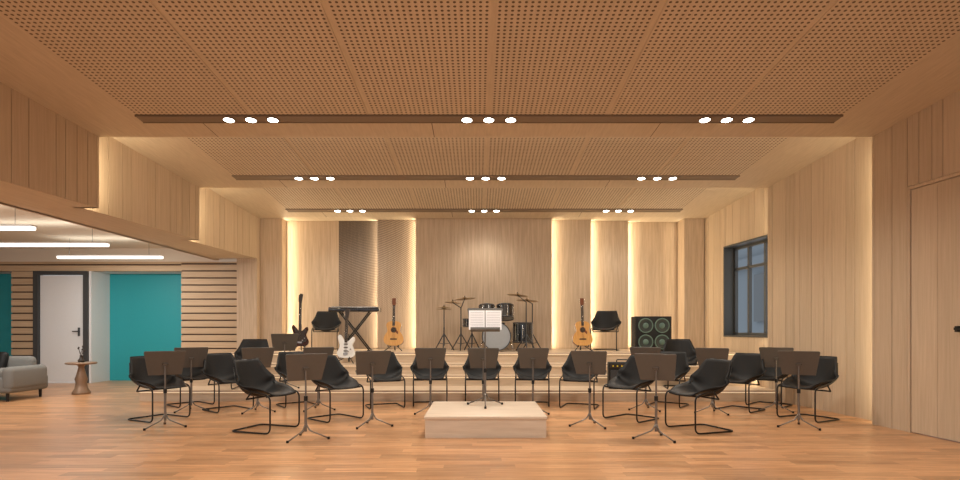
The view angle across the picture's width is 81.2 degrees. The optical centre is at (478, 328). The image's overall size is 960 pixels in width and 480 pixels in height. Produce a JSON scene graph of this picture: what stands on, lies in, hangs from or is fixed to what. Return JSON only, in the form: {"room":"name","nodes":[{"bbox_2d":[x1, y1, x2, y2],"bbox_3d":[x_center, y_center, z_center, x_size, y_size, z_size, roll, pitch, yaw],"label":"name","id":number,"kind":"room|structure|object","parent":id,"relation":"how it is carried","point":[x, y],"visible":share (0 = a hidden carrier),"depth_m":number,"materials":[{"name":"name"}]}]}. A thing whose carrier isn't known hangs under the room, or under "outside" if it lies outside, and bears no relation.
{"room":"music room","nodes":[
{"label":"music room","id":0,"kind":"room"},
{"bbox_2d":[0,204,168,248],"bbox_3d":[-9.355,-1.780,3.750,7.490,0.140,17.500,0,0,0],"label":"ceiling","id":1,"kind":"structure","parent":0,"point":[48,229],"depth_m":10.13,"materials":[{"name":"white paint"}]},
{"bbox_2d":[0,225,36,230],"bbox_3d":[-6.930,-1.518,7.500,1.980,0.385,0.100,0,0,0],"label":"pendant lamp","id":2,"kind":"object","parent":1,"relation":"hanging from","point":[2,227],"visible":0.92,"depth_m":7.46,"materials":[{"name":"white plastic"}]},
{"bbox_2d":[0,228,110,246],"bbox_3d":[-6.930,-1.518,9.000,1.980,0.385,0.100,0,0,0],"label":"pendant lamp","id":3,"kind":"object","parent":1,"relation":"hanging from","point":[2,244],"visible":0.93,"depth_m":8.95,"materials":[{"name":"white"}]},
{"bbox_2d":[56,238,163,258],"bbox_3d":[-6.930,-1.518,10.550,1.980,0.385,0.100,0,0,0],"label":"pendant lamp","id":4,"kind":"object","parent":1,"relation":"hanging from","point":[69,256],"visible":0.92,"depth_m":10.50,"materials":[{"name":"white"}]},
{"bbox_2d":[0,249,236,382],"bbox_3d":[-9.030,-0.350,12.250,8.040,3.000,0.700,0,0,0],"label":"wall","id":5,"kind":"structure","parent":0,"point":[179,299],"depth_m":11.93,"materials":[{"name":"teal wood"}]},
{"bbox_2d":[33,271,88,382],"bbox_3d":[-8.855,-0.040,11.929,1.150,2.380,0.142,0,0,0],"label":"door","id":6,"kind":"structure","parent":5,"relation":"in","point":[60,298],"depth_m":11.92,"materials":[{"name":"white wood"}]},
{"bbox_2d":[0,82,256,259],"bbox_3d":[-5.090,-2.055,3.445,1.020,1.190,16.890,0,0,0],"label":"wall","id":7,"kind":"structure","parent":0,"point":[51,166],"depth_m":7.19,"materials":[{"name":"brown wood"}]},
{"bbox_2d":[237,217,259,348],"bbox_3d":[-4.790,-0.750,12.000,0.420,3.800,0.800,0,0,0],"label":"wall pillar","id":8,"kind":"structure","parent":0,"point":[248,270],"depth_m":11.60,"materials":[{"name":"brown wood"}]},
{"bbox_2d":[0,0,959,221],"bbox_3d":[0.090,-2.569,3.750,9.940,0.502,17.500,0,0,0],"label":"ceiling","id":9,"kind":"structure","parent":0,"point":[97,65],"depth_m":5.51,"materials":[{"name":"brown wood"}]},
{"bbox_2d":[285,209,682,211],"bbox_3d":[0.120,-2.364,11.100,7.820,0.075,0.173,0,0,0],"label":"beam","id":10,"kind":"structure","parent":9,"relation":"attached to","point":[289,210],"depth_m":11.09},
{"bbox_2d":[232,175,739,179],"bbox_3d":[0.120,-2.364,8.700,7.820,0.075,0.173,0,0,0],"label":"beam","id":11,"kind":"structure","parent":9,"relation":"attached to","point":[238,177],"depth_m":8.67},
{"bbox_2d":[0,381,959,479],"bbox_3d":[-3.945,1.225,3.875,20.687,0.150,17.750,0,0,0],"label":"floor","id":12,"kind":"structure","parent":0,"point":[59,434],"depth_m":5.48,"materials":[{"name":"brown wood"}]},
{"bbox_2d":[0,352,47,401],"bbox_3d":[-8.120,0.766,9.205,1.580,0.767,0.850,0,0,0],"label":"sofa","id":13,"kind":"object","parent":12,"relation":"on","point":[17,373],"visible":1,"depth_m":9.19,"materials":[{"name":"fabric"}]},
{"bbox_2d":[65,361,97,394],"bbox_3d":[-7.050,0.870,9.950,0.480,0.560,0.480,0,0,0],"label":"side table","id":14,"kind":"object","parent":12,"relation":"on","point":[81,386],"visible":0.99,"depth_m":9.88,"materials":[{"name":"brown wood"}]},
{"bbox_2d":[77,346,85,361],"bbox_3d":[-7.053,0.441,9.949,0.126,0.298,0.127,0,0,0],"label":"vase","id":15,"kind":"object","parent":14,"relation":"on","point":[81,359],"visible":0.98,"depth_m":9.93,"materials":[{"name":"grey ceramic"}]},
{"bbox_2d":[128,356,190,422],"bbox_3d":[-4.103,0.749,7.162,0.610,0.798,0.600,0,0,28],"label":"chair","id":16,"kind":"object","parent":12,"relation":"on","point":[138,374],"visible":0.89,"depth_m":7.20,"materials":[{"name":"black leather"}]},
{"bbox_2d":[143,351,186,430],"bbox_3d":[-3.690,0.703,6.602,0.442,0.894,0.388,0,0,-30],"label":"music stand","id":17,"kind":"object","parent":12,"relation":"on","point":[164,363],"visible":1,"depth_m":6.54,"materials":[{"name":"black metal"}]},
{"bbox_2d":[167,367,214,407],"bbox_3d":[-4.370,0.749,8.466,0.610,0.798,0.600,0,0,40],"label":"chair","id":18,"kind":"object","parent":12,"relation":"on","point":[197,374],"visible":0.41,"depth_m":8.57,"materials":[{"name":"black leather"}]},
{"bbox_2d":[174,347,208,412],"bbox_3d":[-4.050,0.703,7.902,0.442,0.894,0.388,0,0,-30],"label":"music stand","id":19,"kind":"object","parent":12,"relation":"on","point":[195,356],"visible":0.8,"depth_m":7.84,"materials":[{"name":"black metal"}]},
{"bbox_2d":[202,353,253,412],"bbox_3d":[-3.579,0.749,7.966,0.610,0.798,0.600,0,0,40],"label":"chair","id":20,"kind":"object","parent":12,"relation":"on","point":[218,367],"visible":0.71,"depth_m":8.08,"materials":[{"name":"black leather"}]},
{"bbox_2d":[241,347,275,413],"bbox_3d":[-3.078,0.703,7.803,0.442,0.894,0.388,0,0,-28],"label":"music stand","id":21,"kind":"object","parent":12,"relation":"on","point":[265,355],"visible":0.77,"depth_m":7.74,"materials":[{"name":"black metal"}]},
{"bbox_2d":[232,358,299,434],"bbox_3d":[-2.444,0.749,6.389,0.610,0.798,0.600,0,0,20],"label":"chair","id":22,"kind":"object","parent":12,"relation":"on","point":[254,379],"visible":1,"depth_m":6.49,"materials":[{"name":"black leather"}]},
{"bbox_2d":[274,351,319,407],"bbox_3d":[-2.735,0.749,8.441,0.600,0.798,0.610,0,0,-35],"label":"chair","id":23,"kind":"object","parent":12,"relation":"on","point":[280,368],"visible":0.49,"depth_m":8.50,"materials":[{"name":"black leather"}]},
{"bbox_2d":[285,353,329,442],"bbox_3d":[-1.830,0.703,5.902,0.442,0.894,0.388,0,0,-30],"label":"music stand","id":24,"kind":"object","parent":12,"relation":"on","point":[299,367],"visible":1,"depth_m":5.84,"materials":[{"name":"black metal"}]},
{"bbox_2d":[303,347,335,411],"bbox_3d":[-2.295,0.703,8.004,0.442,0.894,0.388,0,0,-25],"label":"music stand","id":25,"kind":"object","parent":12,"relation":"on","point":[306,350],"visible":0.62,"depth_m":7.92,"materials":[{"name":"black metal"}]},
{"bbox_2d":[307,355,363,422],"bbox_3d":[-1.849,0.749,7.167,0.610,0.798,0.600,0,0,42],"label":"chair","id":26,"kind":"object","parent":12,"relation":"on","point":[335,376],"visible":0.84,"depth_m":7.32,"materials":[{"name":"black leather"}]},
{"bbox_2d":[355,350,392,428],"bbox_3d":[-1.275,0.703,6.674,0.442,0.894,0.388,0,0,-25],"label":"music stand","id":27,"kind":"object","parent":12,"relation":"on","point":[367,362],"visible":1,"depth_m":6.61,"materials":[{"name":"black metal"}]},
{"bbox_2d":[365,352,404,408],"bbox_3d":[-1.389,0.749,8.274,0.600,0.798,0.610,0,0,-20],"label":"chair","id":28,"kind":"object","parent":12,"relation":"on","point":[394,369],"visible":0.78,"depth_m":8.42,"materials":[{"name":"black leather"}]},
{"bbox_2d":[410,356,448,406],"bbox_3d":[-0.733,0.749,8.505,0.600,0.798,0.610,0,0,-6],"label":"chair","id":29,"kind":"object","parent":12,"relation":"on","point":[422,374],"visible":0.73,"depth_m":8.62,"materials":[{"name":"black leather"}]},
{"bbox_2d":[414,348,445,414],"bbox_3d":[-0.655,0.703,7.710,0.442,0.894,0.388,0,0,-5],"label":"music stand","id":30,"kind":"object","parent":12,"relation":"on","point":[430,358],"visible":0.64,"depth_m":7.64,"materials":[{"name":"black metal"}]},
{"bbox_2d":[139,349,778,401],"bbox_3d":[-0.325,0.790,10.520,10.150,0.720,3.340,0,0,0],"label":"stage platform","id":31,"kind":"object","parent":12,"relation":"on","point":[455,359],"visible":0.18,"depth_m":8.98,"materials":[{"name":"brown wood"}]},
{"bbox_2d":[231,339,268,388],"bbox_3d":[-3.724,0.569,9.215,0.600,0.798,0.610,0,0,-10],"label":"chair","id":32,"kind":"object","parent":31,"relation":"on","point":[246,343],"visible":0.2,"depth_m":9.45,"materials":[{"name":"black leather"}]},
{"bbox_2d":[271,334,299,387],"bbox_3d":[-3.195,0.523,9.224,0.442,0.894,0.388,0,0,-25],"label":"music stand","id":33,"kind":"object","parent":31,"relation":"on","point":[280,342],"visible":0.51,"depth_m":9.16,"materials":[{"name":"black metal"}]},
{"bbox_2d":[292,293,308,350],"bbox_3d":[-3.426,-0.130,10.795,0.352,1.115,0.304,0,0,-8],"label":"bass guitar","id":34,"kind":"object","parent":31,"relation":"on","point":[302,340],"visible":0.8,"depth_m":10.75,"materials":[{"name":"black wood"}]},
{"bbox_2d":[311,311,340,349],"bbox_3d":[-3.104,0.029,11.425,0.600,0.798,0.610,0,0,-10],"label":"chair","id":35,"kind":"object","parent":31,"relation":"on","point":[324,321],"visible":0.88,"depth_m":11.60,"materials":[{"name":"black leather"}]},
{"bbox_2d":[337,308,354,363],"bbox_3d":[-2.334,0.119,9.965,0.352,0.976,0.304,0,0,8],"label":"electric guitar","id":36,"kind":"object","parent":31,"relation":"on","point":[346,349],"visible":0.99,"depth_m":9.92,"materials":[{"name":"white wood"}]},
{"bbox_2d":[328,306,380,350],"bbox_3d":[-2.360,-0.003,10.750,0.960,0.858,0.400,0,0,0],"label":"electronic keyboard","id":37,"kind":"object","parent":31,"relation":"on","point":[369,309],"visible":0.91,"depth_m":10.65,"materials":[{"name":"grey metal"}]},
{"bbox_2d":[383,298,403,350],"bbox_3d":[-1.640,-0.087,10.945,0.390,1.028,0.304,0,0,0],"label":"acoustic guitar","id":38,"kind":"object","parent":31,"relation":"on","point":[394,337],"visible":1,"depth_m":10.87,"materials":[{"name":"brown wood"}]},
{"bbox_2d":[436,292,540,350],"bbox_3d":[0.214,-0.142,11.114,2.106,1.135,1.149,0,0,5],"label":"drum kit","id":39,"kind":"object","parent":31,"relation":"on","point":[522,331],"visible":0.76,"depth_m":10.85,"materials":[{"name":"grey metal"}]},
{"bbox_2d":[572,298,592,350],"bbox_3d":[2.027,-0.087,10.945,0.390,1.028,0.304,0,0,-4],"label":"acoustic guitar","id":40,"kind":"object","parent":31,"relation":"on","point":[582,336],"visible":1,"depth_m":10.88,"materials":[{"name":"brown wood"}]},
{"bbox_2d":[590,311,620,350],"bbox_3d":[2.529,0.029,11.124,0.600,0.798,0.610,0,0,20],"label":"chair","id":41,"kind":"object","parent":31,"relation":"on","point":[603,321],"visible":0.96,"depth_m":11.31,"materials":[{"name":"black leather"}]},
{"bbox_2d":[607,359,626,382],"bbox_3d":[2.358,0.730,9.109,0.480,0.480,0.282,0,0,8],"label":"amplifier","id":42,"kind":"object","parent":31,"relation":"on","point":[612,367],"visible":0.27,"depth_m":9.01,"materials":[{"name":"grey metal"}]},
{"bbox_2d":[631,316,671,350],"bbox_3d":[3.320,0.095,10.739,0.680,0.670,0.362,0,0,0],"label":"speaker cabinet","id":43,"kind":"object","parent":31,"relation":"on","point":[646,331],"visible":0.86,"depth_m":10.58,"materials":[{"name":"black metal"}]},
{"bbox_2d":[663,339,697,388],"bbox_3d":[3.334,0.569,9.215,0.600,0.798,0.610,0,0,10],"label":"chair","id":44,"kind":"object","parent":31,"relation":"on","point":[672,345],"visible":0.48,"depth_m":9.43,"materials":[{"name":"black leather"}]},
{"bbox_2d":[463,356,500,400],"bbox_3d":[0.060,0.749,8.525,0.600,0.798,0.610,0,0,0],"label":"chair","id":45,"kind":"object","parent":12,"relation":"on","point":[472,373],"visible":0.56,"depth_m":8.64,"materials":[{"name":"black leather"}]},
{"bbox_2d":[467,348,498,400],"bbox_3d":[0.070,0.703,7.710,0.442,0.894,0.388,0,0,0],"label":"music stand","id":46,"kind":"object","parent":12,"relation":"on","point":[476,355],"visible":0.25,"depth_m":7.63,"materials":[{"name":"black metal"}]},
{"bbox_2d":[424,401,546,437],"bbox_3d":[0.080,1.036,6.520,1.300,0.228,1.240,0,0,0],"label":"podium","id":47,"kind":"object","parent":12,"relation":"on","point":[443,419],"visible":1,"depth_m":5.91,"materials":[{"name":"brown wood"}]},
{"bbox_2d":[467,308,502,408],"bbox_3d":[0.085,0.335,6.660,0.442,1.174,0.388,0,0,0],"label":"music stand","id":48,"kind":"object","parent":47,"relation":"on","point":[484,320],"visible":1,"depth_m":6.71,"materials":[{"name":"black metal"}]},
{"bbox_2d":[513,357,551,406],"bbox_3d":[0.823,0.749,8.505,0.600,0.798,0.610,0,0,6],"label":"chair","id":49,"kind":"object","parent":12,"relation":"on","point":[540,374],"visible":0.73,"depth_m":8.62,"materials":[{"name":"black leather"}]},
{"bbox_2d":[517,348,549,414],"bbox_3d":[0.755,0.703,7.710,0.442,0.894,0.388,0,0,5],"label":"music stand","id":50,"kind":"object","parent":12,"relation":"on","point":[532,358],"visible":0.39,"depth_m":7.64,"materials":[{"name":"black metal"}]},
{"bbox_2d":[559,352,598,409],"bbox_3d":[1.509,0.749,8.274,0.600,0.798,0.610,0,0,20],"label":"chair","id":51,"kind":"object","parent":12,"relation":"on","point":[569,374],"visible":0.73,"depth_m":8.39,"materials":[{"name":"black leather"}]},
{"bbox_2d":[569,350,606,428],"bbox_3d":[1.345,0.703,6.674,0.442,0.894,0.388,0,0,25],"label":"music stand","id":52,"kind":"object","parent":12,"relation":"on","point":[585,362],"visible":1,"depth_m":6.61,"materials":[{"name":"black metal"}]},
{"bbox_2d":[602,355,658,422],"bbox_3d":[1.979,0.749,7.167,0.610,0.798,0.600,0,0,-42],"label":"chair","id":53,"kind":"object","parent":12,"relation":"on","point":[627,378],"visible":0.8,"depth_m":7.30,"materials":[{"name":"black leather"}]},
{"bbox_2d":[628,347,660,411],"bbox_3d":[2.405,0.703,8.004,0.442,0.894,0.388,0,0,25],"label":"music stand","id":54,"kind":"object","parent":12,"relation":"on","point":[649,350],"visible":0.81,"depth_m":7.92,"materials":[{"name":"black metal"}]},
{"bbox_2d":[632,353,676,442],"bbox_3d":[1.890,0.703,5.902,0.442,0.894,0.388,0,0,30],"label":"music stand","id":55,"kind":"object","parent":12,"relation":"on","point":[661,367],"visible":1,"depth_m":5.84,"materials":[{"name":"black metal"}]},
{"bbox_2d":[645,351,690,407],"bbox_3d":[2.865,0.749,8.441,0.600,0.798,0.610,0,0,35],"label":"chair","id":56,"kind":"object","parent":12,"relation":"on","point":[682,367],"visible":0.43,"depth_m":8.52,"materials":[{"name":"black leather"}]},
{"bbox_2d":[665,358,732,434],"bbox_3d":[2.544,0.749,6.389,0.610,0.798,0.600,0,0,-20],"label":"chair","id":57,"kind":"object","parent":12,"relation":"on","point":[710,379],"visible":1,"depth_m":6.49,"materials":[{"name":"black leather"}]},
{"bbox_2d":[695,348,728,415],"bbox_3d":[3.228,0.703,7.703,0.442,0.894,0.388,0,0,28],"label":"music stand","id":58,"kind":"object","parent":12,"relation":"on","point":[702,354],"visible":0.67,"depth_m":7.63,"materials":[{"name":"black metal"}]},
{"bbox_2d":[713,353,765,412],"bbox_3d":[3.740,0.749,7.966,0.610,0.798,0.600,0,0,-40],"label":"chair","id":59,"kind":"object","parent":12,"relation":"on","point":[747,368],"visible":0.74,"depth_m":8.09,"materials":[{"name":"black leather"}]},
{"bbox_2d":[745,367,791,407],"bbox_3d":[4.398,0.749,8.438,0.600,0.798,0.610,0,0,45],"label":"chair","id":60,"kind":"object","parent":12,"relation":"on","point":[770,374],"visible":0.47,"depth_m":8.50,"materials":[{"name":"black leather"}]},
{"bbox_2d":[758,347,793,412],"bbox_3d":[4.210,0.703,7.902,0.442,0.894,0.388,0,0,30],"label":"music stand","id":61,"kind":"object","parent":12,"relation":"on","point":[770,357],"visible":0.66,"depth_m":7.85,"materials":[{"name":"black metal"}]},
{"bbox_2d":[777,351,820,430],"bbox_3d":[3.780,0.703,6.602,0.442,0.894,0.388,0,0,30],"label":"music stand","id":62,"kind":"object","parent":12,"relation":"on","point":[798,363],"visible":1,"depth_m":6.54,"materials":[{"name":"black metal"}]},
{"bbox_2d":[776,356,839,422],"bbox_3d":[4.242,0.749,7.162,0.610,0.798,0.600,0,0,-28],"label":"chair","id":63,"kind":"object","parent":12,"relation":"on","point":[827,370],"visible":0.85,"depth_m":7.20,"materials":[{"name":"black leather"}]},
{"bbox_2d":[260,219,703,348],"bbox_3d":[0.085,-0.750,12.030,9.330,3.800,0.540,0,0,0],"label":"wall","id":64,"kind":"structure","parent":0,"point":[630,269],"depth_m":11.89,"materials":[{"name":"brown wood"}]},
{"bbox_2d":[135,114,842,122],"bbox_3d":[0.120,-2.363,6.264,7.820,0.075,0.173,0,0,0],"label":"ceiling light track","id":65,"kind":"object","parent":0,"point":[145,118],"depth_m":6.24,"materials":[{"name":"black metal"}]},
{"bbox_2d":[704,90,959,431],"bbox_3d":[4.960,-0.750,3.700,0.399,3.800,17.400,0,0,0],"label":"wall","id":66,"kind":"structure","parent":0,"point":[835,227],"depth_m":7.49,"materials":[{"name":"brown wood"}]},
{"bbox_2d":[723,234,767,337],"bbox_3d":[5.003,-0.730,10.177,0.272,1.760,1.600,0,0,-5],"label":"window","id":67,"kind":"structure","parent":66,"relation":"in","point":[730,252],"depth_m":10.86,"materials":[{"name":"grey metal"}]},
{"bbox_2d":[907,172,959,441],"bbox_3d":[4.843,-0.217,5.730,0.100,2.734,1.058,0,0,-5],"label":"door","id":68,"kind":"structure","parent":66,"relation":"in","point":[933,206],"depth_m":5.94,"materials":[{"name":"brown wood"}]},
{"label":"outside","id":69,"kind":"structure","parent":0,"visible":0},
{"bbox_2d":[738,244,763,332],"bbox_3d":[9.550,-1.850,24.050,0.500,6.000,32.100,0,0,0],"label":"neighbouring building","id":70,"kind":"structure","parent":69,"point":[757,251],"depth_m":19.32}
]}

